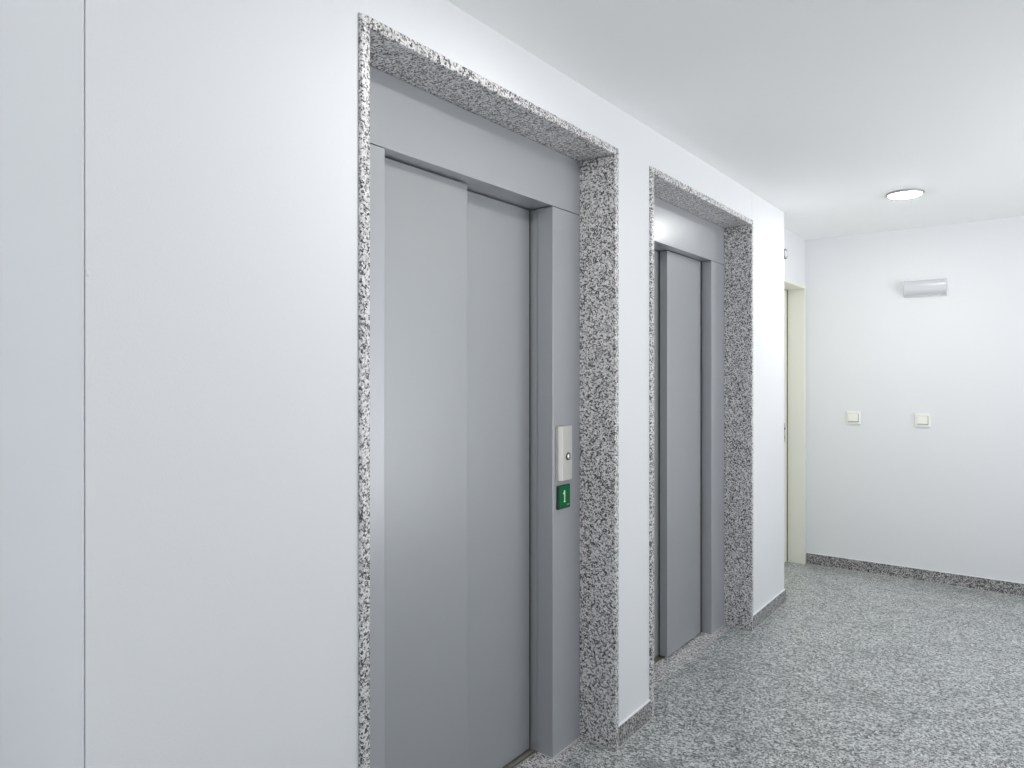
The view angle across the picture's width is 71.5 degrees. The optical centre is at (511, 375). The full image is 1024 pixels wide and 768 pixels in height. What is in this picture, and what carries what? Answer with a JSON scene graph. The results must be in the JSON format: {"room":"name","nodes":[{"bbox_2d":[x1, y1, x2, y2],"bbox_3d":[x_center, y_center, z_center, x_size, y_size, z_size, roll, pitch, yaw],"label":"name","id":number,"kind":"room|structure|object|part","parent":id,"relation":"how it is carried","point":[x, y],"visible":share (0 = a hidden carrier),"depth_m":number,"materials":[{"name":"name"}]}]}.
{"room":"elevator lobby","nodes":[
{"label":"elevator lobby","id":0,"kind":"room"},
{"bbox_2d":[0,0,785,767],"bbox_3d":[0.281,0.200,3.069,0.569,2.500,4.162,0,0,37],"label":"wall","id":1,"kind":"structure","parent":0,"point":[179,178],"depth_m":1.44,"materials":[{"name":"white paint"}]},
{"bbox_2d":[370,66,579,767],"bbox_3d":[-0.193,0.312,2.416,0.234,2.335,1.247,0,0,37],"label":"elevator door","id":2,"kind":"structure","parent":1,"relation":"in","point":[475,221],"depth_m":2.37,"materials":[{"name":"grey metal"}]},
{"bbox_3d":[-0.501,0.404,1.990,0.210,2.090,0.196,0,0,37],"label":"panel","id":3,"kind":"part","parent":2,"relation":"part of","materials":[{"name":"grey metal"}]},
{"bbox_3d":[-0.294,0.402,2.219,0.042,2.081,0.428,0,0,37],"label":"door","id":4,"kind":"part","parent":2,"relation":"part of","materials":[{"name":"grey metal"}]},
{"bbox_3d":[-0.194,-0.749,2.417,0.230,0.212,1.247,0,0,37],"label":"header panel","id":5,"kind":"part","parent":2,"relation":"part of","materials":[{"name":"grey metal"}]},
{"bbox_3d":[-0.093,0.402,2.570,0.042,2.081,0.481,0,0,37],"label":"door","id":6,"kind":"part","parent":2,"relation":"part of","materials":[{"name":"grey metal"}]},
{"bbox_3d":[0.129,0.404,2.831,0.210,2.090,0.196,0,0,37],"label":"panel","id":7,"kind":"part","parent":2,"relation":"part of","materials":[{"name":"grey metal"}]},
{"bbox_2d":[557,484,569,509],"bbox_3d":[0.199,0.467,2.741,0.011,0.090,0.087,0,0,37],"label":"number sign","id":8,"kind":"object","parent":2,"relation":"attached to","point":[563,491],"visible":1,"depth_m":2.73,"materials":[{"name":"green plastic"}]},
{"bbox_2d":[556,425,571,480],"bbox_3d":[0.204,0.298,2.733,0.027,0.208,0.089,0,0,37],"label":"plate","id":9,"kind":"object","parent":2,"relation":"attached to","point":[563,433],"visible":1,"depth_m":2.71,"materials":[{"name":"metal"}]},
{"bbox_2d":[358,13,618,767],"bbox_3d":[-0.070,0.297,2.323,0.238,2.365,1.306,0,0,37],"label":"door surround","id":10,"kind":"object","parent":1,"relation":"attached to","point":[381,47],"visible":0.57,"depth_m":2.76,"materials":[{"name":"grey stone"}]},
{"bbox_2d":[649,166,752,716],"bbox_3d":[0.888,0.297,3.600,0.238,2.365,1.313,0,0,37],"label":"door surround","id":11,"kind":"object","parent":1,"relation":"attached to","point":[738,228],"visible":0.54,"depth_m":4.05,"materials":[{"name":"grey stone"}]},
{"bbox_2d":[654,196,723,663],"bbox_3d":[0.765,0.312,3.693,0.234,2.335,1.254,0,0,37],"label":"elevator door","id":12,"kind":"structure","parent":11,"relation":"attached to","point":[688,247],"depth_m":3.84,"materials":[{"name":"grey metal"}]},
{"bbox_3d":[0.640,0.402,3.549,0.042,2.081,0.473,0,0,37],"label":"door","id":13,"kind":"part","parent":12,"relation":"part of","materials":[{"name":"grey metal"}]},
{"bbox_3d":[0.909,0.402,3.823,0.042,2.081,0.439,0,0,37],"label":"door","id":14,"kind":"part","parent":12,"relation":"part of","materials":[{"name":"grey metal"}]},
{"bbox_3d":[0.763,-0.749,3.694,0.230,0.212,1.254,0,0,37],"label":"header panel","id":15,"kind":"part","parent":12,"relation":"part of","materials":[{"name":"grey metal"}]},
{"bbox_3d":[1.089,0.404,4.112,0.210,2.090,0.194,0,0,37],"label":"panel","id":16,"kind":"part","parent":12,"relation":"part of","materials":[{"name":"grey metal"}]},
{"bbox_2d":[619,590,785,746],"bbox_3d":[-0.110,1.411,3.362,1.551,0.077,4.179,0,0,37],"label":"baseboard","id":17,"kind":"structure","parent":1,"relation":"attached to","point":[640,718],"depth_m":2.96,"materials":[{"name":"grey stone"}]},
{"bbox_2d":[447,0,1023,239],"bbox_3d":[0.408,-1.110,1.669,4.650,0.120,8.560,0,0,37],"label":"ceiling","id":18,"kind":"structure","parent":0,"point":[822,110],"depth_m":2.57,"materials":[{"name":"white paint"}]},
{"bbox_2d":[886,189,924,198],"bbox_3d":[2.261,-1.038,4.091,0.198,0.024,0.198,0,0,37],"label":"recessed light","id":19,"kind":"object","parent":18,"relation":"in","point":[904,193],"visible":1,"depth_m":4.05,"materials":[{"name":"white glass"}]},
{"bbox_2d":[531,562,1023,767],"bbox_3d":[0.408,1.525,1.669,4.650,0.150,8.560,0,0,37],"label":"floor","id":20,"kind":"structure","parent":0,"point":[856,669],"depth_m":3.30,"materials":[{"name":"grey stone"}]},
{"bbox_2d":[784,228,804,284],"bbox_3d":[1.824,0.200,5.172,0.315,2.500,1.055,0,0,37],"label":"wall","id":21,"kind":"structure","parent":0,"point":[794,265],"depth_m":5.27,"materials":[{"name":"white paint"}]},
{"bbox_2d":[784,278,805,563],"bbox_3d":[1.904,0.379,5.184,0.227,2.142,0.896,0,0,37],"label":"door","id":22,"kind":"structure","parent":21,"relation":"in","point":[794,292],"depth_m":5.49,"materials":[{"name":"beige paint"}]},
{"bbox_2d":[805,216,1023,583],"bbox_3d":[3.388,0.200,4.728,3.350,2.500,0.129,0,0,37],"label":"wall","id":23,"kind":"structure","parent":0,"point":[947,496],"depth_m":5.03,"materials":[{"name":"white paint"}]},
{"bbox_2d":[846,411,860,423],"bbox_3d":[2.535,0.313,5.283,0.098,0.098,0.025,0,0,37],"label":"light switch","id":24,"kind":"object","parent":23,"relation":"attached to","point":[852,417],"visible":1,"depth_m":5.28,"materials":[{"name":"beige plastic"}]},
{"bbox_2d":[806,553,1023,595],"bbox_3d":[3.478,1.409,4.585,3.012,0.081,0.010,0,0,37],"label":"baseboard","id":25,"kind":"structure","parent":23,"relation":"attached to","point":[999,586],"depth_m":5.03,"materials":[{"name":"grey stone"}]},
{"bbox_2d":[914,413,930,426],"bbox_3d":[2.894,0.314,5.014,0.098,0.098,0.025,0,0,37],"label":"light switch","id":26,"kind":"object","parent":23,"relation":"attached to","point":[920,419],"visible":1,"depth_m":5.01,"materials":[{"name":"beige plastic"}]},
{"bbox_2d":[903,278,946,296],"bbox_3d":[2.897,-0.619,4.989,0.263,0.114,0.061,0,0,37],"label":"emergency light","id":27,"kind":"object","parent":23,"relation":"attached to","point":[927,287],"visible":1,"depth_m":4.97,"materials":[{"name":"white plastic"}]}
]}

